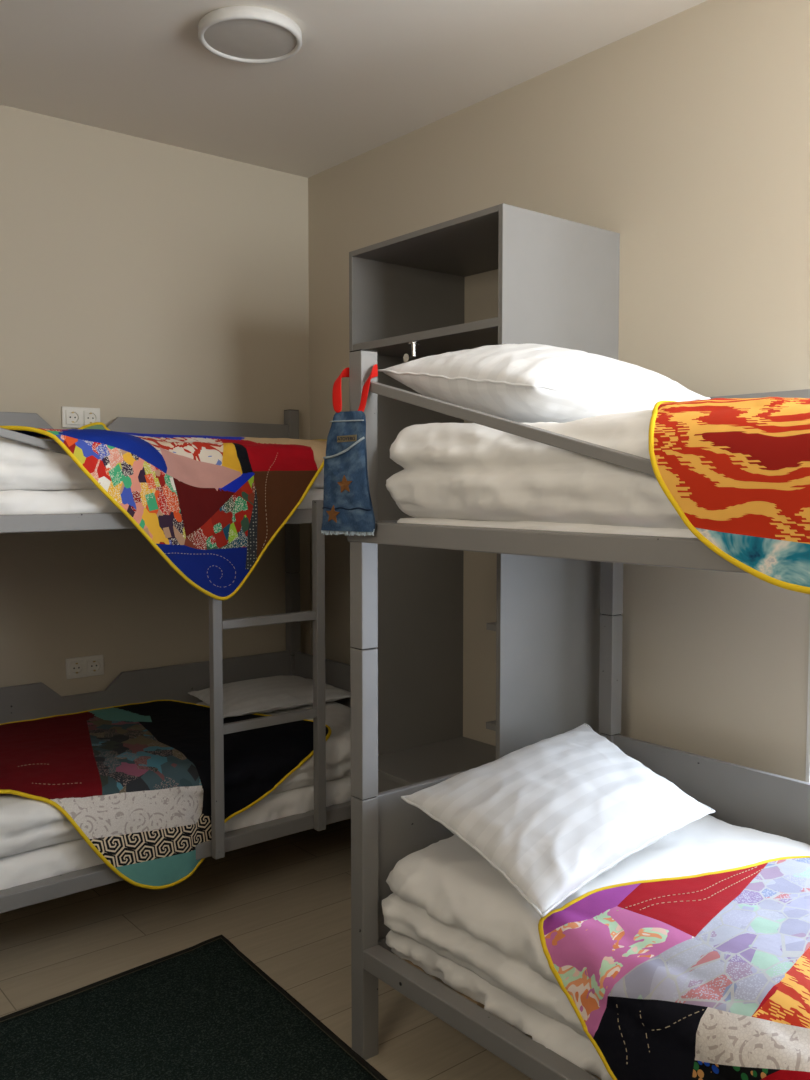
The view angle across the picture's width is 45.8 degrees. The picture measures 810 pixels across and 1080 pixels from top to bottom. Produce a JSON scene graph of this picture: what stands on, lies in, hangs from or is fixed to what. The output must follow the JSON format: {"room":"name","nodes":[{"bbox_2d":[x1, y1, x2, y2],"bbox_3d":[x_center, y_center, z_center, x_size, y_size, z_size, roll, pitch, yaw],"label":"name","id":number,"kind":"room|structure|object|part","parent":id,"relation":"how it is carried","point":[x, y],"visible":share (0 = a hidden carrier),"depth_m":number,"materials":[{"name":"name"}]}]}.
{"room":"dormitory","nodes":[
{"label":"dormitory","id":0,"kind":"room"},
{"bbox_2d":[0,104,310,695],"bbox_3d":[-1.765,-0.175,3.451,3.330,2.840,0.100,-3,4,-39],"label":"wall","id":1,"kind":"structure","parent":0,"point":[140,277],"depth_m":3.90,"materials":[{"name":"paint"}]},
{"bbox_2d":[61,406,99,427],"bbox_3d":[-1.269,-0.480,3.762,0.152,0.082,0.017,-3,4,-39],"label":"power socket","id":2,"kind":"object","parent":1,"relation":"attached to","point":[72,417],"visible":0.88,"depth_m":3.75,"materials":[{"name":"beige plastic"}]},
{"bbox_2d":[65,654,103,678],"bbox_3d":[-1.273,0.505,3.817,0.152,0.082,0.017,-3,4,-39],"label":"power socket","id":3,"kind":"object","parent":1,"relation":"attached to","point":[86,666],"visible":1,"depth_m":3.81,"materials":[{"name":"beige plastic"}]},
{"bbox_2d":[0,818,532,1079],"bbox_3d":[-0.393,1.392,1.858,3.330,0.100,4.243,-3,4,-39],"label":"floor","id":4,"kind":"structure","parent":0,"point":[284,903],"depth_m":3.06,"materials":[{"name":"beige tile"}]},
{"bbox_2d":[0,409,350,912],"bbox_3d":[-0.960,0.360,3.389,2.012,1.779,1.026,-3,4,-39],"label":"bunk bed","id":5,"kind":"object","parent":4,"relation":"on","point":[173,682],"visible":0.34,"depth_m":3.30,"materials":[{"name":"grey paint"}]},
{"bbox_3d":[-1.169,-0.311,2.591,0.620,0.179,0.026,-3,4,-39],"label":"guard rail","id":6,"kind":"part","parent":5,"relation":"part of","materials":[{"name":"grey metal"}]},
{"bbox_3d":[-1.268,-0.309,3.727,1.900,0.350,0.020,-3,4,-39],"label":"panel","id":7,"kind":"part","parent":5,"relation":"part of","materials":[{"name":"grey paint"}]},
{"bbox_3d":[-1.268,0.734,3.789,1.900,0.388,0.020,-3,4,-39],"label":"panel","id":8,"kind":"part","parent":5,"relation":"part of","materials":[{"name":"grey paint"}]},
{"bbox_3d":[-0.673,-0.066,3.011,2.012,0.049,0.054,-3,4,-39],"label":"rail","id":9,"kind":"part","parent":5,"relation":"part of","materials":[{"name":"grey paint"}]},
{"bbox_2d":[0,489,323,514],"bbox_3d":[-0.968,-0.139,3.363,1.896,0.106,0.956,-3,4,-39],"label":"mattress","id":10,"kind":"object","parent":5,"relation":"on","point":[82,500],"visible":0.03,"depth_m":2.76,"materials":[{"name":"white fabric"}]},
{"bbox_2d":[0,437,323,490],"bbox_3d":[-0.967,-0.256,3.352,1.892,0.158,0.933,-3,4,-39],"label":"duvet","id":11,"kind":"object","parent":10,"relation":"on","point":[23,466],"visible":0.09,"depth_m":2.73,"materials":[{"name":"white fabric"}]},
{"bbox_2d":[0,422,326,599],"bbox_3d":[-0.818,-0.126,3.230,1.110,0.606,1.106,0,3,3],"label":"patchwork quilt","id":12,"kind":"object","parent":11,"relation":"on","point":[211,507],"visible":0.94,"depth_m":2.99,"materials":[{"name":"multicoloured fabric"}]},
{"bbox_2d":[0,776,350,889],"bbox_3d":[-0.976,0.919,3.433,1.898,0.112,0.942,-3,4,-39],"label":"mattress","id":13,"kind":"object","parent":5,"relation":"on","point":[38,864],"visible":0.07,"depth_m":2.89,"materials":[{"name":"white fabric"}]},
{"bbox_2d":[0,701,350,857],"bbox_3d":[-0.966,0.787,3.418,1.910,0.179,0.959,-3,4,-39],"label":"duvet","id":14,"kind":"object","parent":13,"relation":"on","point":[26,824],"visible":0.21,"depth_m":2.83,"materials":[{"name":"white fabric"}]},
{"bbox_2d":[0,700,331,888],"bbox_3d":[-1.063,0.872,3.318,1.515,0.369,0.991,-3,4,-39],"label":"patchwork quilt","id":15,"kind":"object","parent":14,"relation":"on","point":[130,779],"visible":0.91,"depth_m":3.08,"materials":[{"name":"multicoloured fabric"}]},
{"bbox_2d":[188,675,349,717],"bbox_3d":[-0.583,0.628,3.949,0.634,0.085,0.495,-3,4,-39],"label":"pillow","id":16,"kind":"object","parent":14,"relation":"on","point":[265,694],"visible":0.79,"depth_m":3.84,"materials":[{"name":"white fabric"}]},
{"bbox_3d":[-0.674,0.995,3.076,1.900,0.048,0.050,-3,4,-39],"label":"rail","id":17,"kind":"part","parent":5,"relation":"part of","materials":[{"name":"grey paint"}]},
{"bbox_3d":[-0.600,0.449,3.047,0.034,1.142,0.029,-3,4,-39],"label":"ladder rail","id":18,"kind":"part","parent":5,"relation":"part of","materials":[{"name":"grey paint"}]},
{"bbox_3d":[-0.512,0.302,4.381,0.050,1.776,0.050,-3,4,-39],"label":"post","id":19,"kind":"part","parent":5,"relation":"part of","materials":[{"name":"grey paint"}]},
{"bbox_3d":[-0.295,0.434,3.295,0.034,1.142,0.029,-3,4,-39],"label":"ladder rail","id":20,"kind":"part","parent":5,"relation":"part of","materials":[{"name":"grey paint"}]},
{"bbox_3d":[-0.215,0.721,4.042,0.020,0.384,0.890,-3,4,-39],"label":"footboard","id":21,"kind":"part","parent":5,"relation":"part of","materials":[{"name":"grey paint"}]},
{"bbox_2d":[0,934,387,1079],"bbox_3d":[-0.401,1.346,1.665,1.356,0.016,2.470,-2,4,-36],"label":"rug","id":22,"kind":"object","parent":4,"relation":"on","point":[204,1010],"visible":1,"depth_m":2.53,"materials":[{"name":"black carpet"}]},
{"bbox_2d":[349,203,619,795],"bbox_3d":[0.241,0.140,3.223,0.532,2.239,0.742,-3,4,-39],"label":"wardrobe","id":23,"kind":"object","parent":4,"relation":"on","point":[558,278],"visible":0.51,"depth_m":3.07,"materials":[{"name":"laminate"}]},
{"bbox_3d":[0.016,0.123,3.506,0.522,2.239,0.018,-3,4,-39],"label":"panel","id":24,"kind":"part","parent":23,"relation":"part of","materials":[{"name":"laminate"}]},
{"bbox_3d":[0.139,-0.586,3.162,0.352,0.028,0.028,-3,4,-39],"label":"pull rod","id":25,"kind":"part","parent":23,"relation":"part of","materials":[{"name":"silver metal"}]},
{"bbox_3d":[0.245,-0.969,3.160,0.522,0.018,0.706,-3,4,-39],"label":"panel","id":26,"kind":"part","parent":23,"relation":"part of","materials":[{"name":"laminate"}]},
{"bbox_2d":[353,317,497,357],"bbox_3d":[0.245,-0.651,3.179,0.521,0.026,0.706,-3,4,-39],"label":"shelf","id":27,"kind":"object","parent":23,"relation":"attached to","point":[471,335],"depth_m":3.06,"materials":[{"name":"laminate"}]},
{"bbox_3d":[0.245,0.793,3.265,0.521,0.019,0.706,-3,4,-39],"label":"panel","id":28,"kind":"part","parent":23,"relation":"part of","materials":[{"name":"laminate"}]},
{"bbox_2d":[486,720,495,730],"bbox_3d":[0.394,0.553,2.962,0.330,0.020,0.072,-3,4,-39],"label":"hinge","id":29,"kind":"object","parent":23,"relation":"attached to","point":[491,725],"depth_m":2.87,"materials":[{"name":"metal"}]},
{"bbox_2d":[486,622,495,630],"bbox_3d":[0.394,0.254,2.945,0.330,0.020,0.072,-3,4,-39],"label":"hinge","id":30,"kind":"object","parent":23,"relation":"attached to","point":[489,626],"depth_m":2.85,"materials":[{"name":"metal"}]},
{"bbox_3d":[0.473,0.156,2.946,0.522,2.239,0.018,-3,4,-39],"label":"panel","id":31,"kind":"part","parent":23,"relation":"part of","materials":[{"name":"laminate"}]},
{"bbox_2d":[347,349,809,1079],"bbox_3d":[0.885,0.450,1.936,1.014,1.771,2.012,-3,4,-39],"label":"bunk bed","id":32,"kind":"object","parent":4,"relation":"on","point":[385,829],"visible":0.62,"depth_m":2.37,"materials":[{"name":"grey paint"}]},
{"bbox_2d":[321,364,377,535],"bbox_3d":[-0.112,-0.218,2.309,0.129,0.414,0.152,-3,4,-39],"label":"pouch","id":33,"kind":"object","parent":32,"relation":"hanging from","point":[347,503],"visible":0.98,"depth_m":2.28,"materials":[{"name":"blue fabric"}]},
{"bbox_3d":[-0.102,0.425,2.389,0.050,1.768,0.050,-3,4,-39],"label":"post","id":34,"kind":"part","parent":32,"relation":"part of","materials":[{"name":"grey paint"}]},
{"bbox_3d":[0.270,1.026,2.728,0.910,0.048,0.034,-3,4,-39],"label":"rail","id":35,"kind":"part","parent":32,"relation":"part of","materials":[{"name":"grey paint"}]},
{"bbox_3d":[0.270,-0.039,2.665,0.910,0.049,0.034,-3,4,-39],"label":"rail","id":36,"kind":"part","parent":32,"relation":"part of","materials":[{"name":"grey paint"}]},
{"bbox_3d":[0.514,1.089,1.671,0.050,0.048,1.900,-3,4,-39],"label":"rail","id":37,"kind":"part","parent":32,"relation":"part of","materials":[{"name":"grey metal"}]},
{"bbox_3d":[0.270,0.815,2.717,0.910,0.375,0.020,-3,4,-39],"label":"headboard","id":38,"kind":"part","parent":32,"relation":"part of","materials":[{"name":"grey paint"}]},
{"bbox_2d":[386,930,612,1079],"bbox_3d":[0.887,1.026,1.980,0.970,0.090,1.933,-3,4,-39],"label":"mattress","id":39,"kind":"object","parent":32,"relation":"on","point":[556,1036],"visible":0.04,"depth_m":2.10,"materials":[{"name":"white fabric"}]},
{"bbox_2d":[382,815,809,1037],"bbox_3d":[0.873,0.890,1.961,0.964,0.225,1.909,-3,4,-39],"label":"duvet","id":40,"kind":"object","parent":39,"relation":"on","point":[446,897],"visible":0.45,"depth_m":2.23,"materials":[{"name":"white fabric"}]},
{"bbox_2d":[401,723,714,917],"bbox_3d":[0.407,0.649,2.397,0.815,0.187,0.550,-3,4,-39],"label":"pillow","id":41,"kind":"object","parent":40,"relation":"on","point":[552,815],"visible":1,"depth_m":2.27,"materials":[{"name":"white fabric"}]},
{"bbox_2d":[538,856,809,1079],"bbox_3d":[0.886,0.922,1.730,0.718,0.328,1.183,-3,4,-39],"label":"patchwork quilt","id":42,"kind":"object","parent":40,"relation":"on","point":[704,976],"visible":1,"depth_m":1.80,"materials":[{"name":"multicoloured fabric"}]},
{"bbox_3d":[0.244,-0.217,1.922,0.026,0.287,1.050,-3,4,-39],"label":"guard rail","id":43,"kind":"part","parent":32,"relation":"part of","materials":[{"name":"grey metal"}]},
{"bbox_2d":[397,518,696,537],"bbox_3d":[0.896,-0.017,1.911,0.905,0.046,1.866,-3,4,-39],"label":"mattress","id":44,"kind":"object","parent":32,"relation":"on","point":[530,525],"visible":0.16,"depth_m":1.94,"materials":[{"name":"white fabric"}]},
{"bbox_2d":[386,410,687,528],"bbox_3d":[0.877,-0.144,1.905,0.954,0.238,1.907,-3,4,-39],"label":"duvet","id":45,"kind":"object","parent":44,"relation":"on","point":[461,471],"visible":0.53,"depth_m":1.97,"materials":[{"name":"white fabric"}]},
{"bbox_2d":[378,344,710,422],"bbox_3d":[0.360,-0.392,2.436,0.692,0.214,0.555,-3,4,-39],"label":"pillow","id":46,"kind":"object","parent":45,"relation":"on","point":[521,383],"visible":0.8,"depth_m":2.23,"materials":[{"name":"white fabric"}]},
{"bbox_2d":[649,397,809,593],"bbox_3d":[0.978,-0.078,1.573,0.788,0.339,0.985,-3,4,-39],"label":"patchwork quilt","id":47,"kind":"object","parent":45,"relation":"on","point":[735,471],"visible":1,"depth_m":1.52,"materials":[{"name":"fabric"}]},
{"bbox_3d":[0.513,0.024,1.607,0.054,0.049,2.012,-3,4,-39],"label":"rail","id":48,"kind":"part","parent":32,"relation":"part of","materials":[{"name":"grey paint"}]},
{"bbox_3d":[0.642,0.389,2.994,0.050,1.768,0.050,-3,4,-39],"label":"post","id":49,"kind":"part","parent":32,"relation":"part of","materials":[{"name":"grey paint"}]},
{"bbox_3d":[1.258,0.840,2.264,0.020,0.379,1.900,-3,4,-39],"label":"panel","id":50,"kind":"part","parent":32,"relation":"part of","materials":[{"name":"grey paint"}]},
{"bbox_3d":[1.258,-0.203,2.201,0.020,0.335,1.900,-3,4,-39],"label":"panel","id":51,"kind":"part","parent":32,"relation":"part of","materials":[{"name":"grey paint"}]},
{"bbox_2d":[0,0,706,177],"bbox_3d":[-0.393,-1.543,1.683,3.330,0.100,4.243,-3,4,-39],"label":"ceiling","id":52,"kind":"structure","parent":0,"point":[364,75],"depth_m":3.20,"materials":[{"name":"paint"}]},
{"bbox_2d":[198,6,301,63],"bbox_3d":[-0.475,-1.549,2.948,0.316,0.037,0.316,-3,4,-39],"label":"ceiling light","id":53,"kind":"object","parent":52,"relation":"in","point":[243,34],"visible":1,"depth_m":2.91,"materials":[{"name":"white paint"}]},
{"bbox_2d":[204,19,296,58],"bbox_3d":[-0.475,-1.537,2.948,0.286,0.004,0.286,-3,4,-39],"label":"diffuser","id":54,"kind":"object","parent":53,"relation":"attached to","point":[224,38],"depth_m":2.94,"materials":[{"name":"white plastic"}]},
{"bbox_2d":[308,0,809,781],"bbox_3d":[0.991,-0.142,2.896,0.240,2.840,4.243,-3,4,-39],"label":"wall","id":55,"kind":"structure","parent":0,"point":[684,136],"depth_m":2.91,"materials":[{"name":"paint"}]},
{"bbox_2d":[805,623,809,782],"bbox_3d":[1.623,-0.135,2.096,0.270,1.720,1.406,-3,4,-39],"label":"window","id":56,"kind":"structure","parent":55,"relation":"in","point":[808,702],"depth_m":2.61,"materials":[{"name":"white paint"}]}
]}

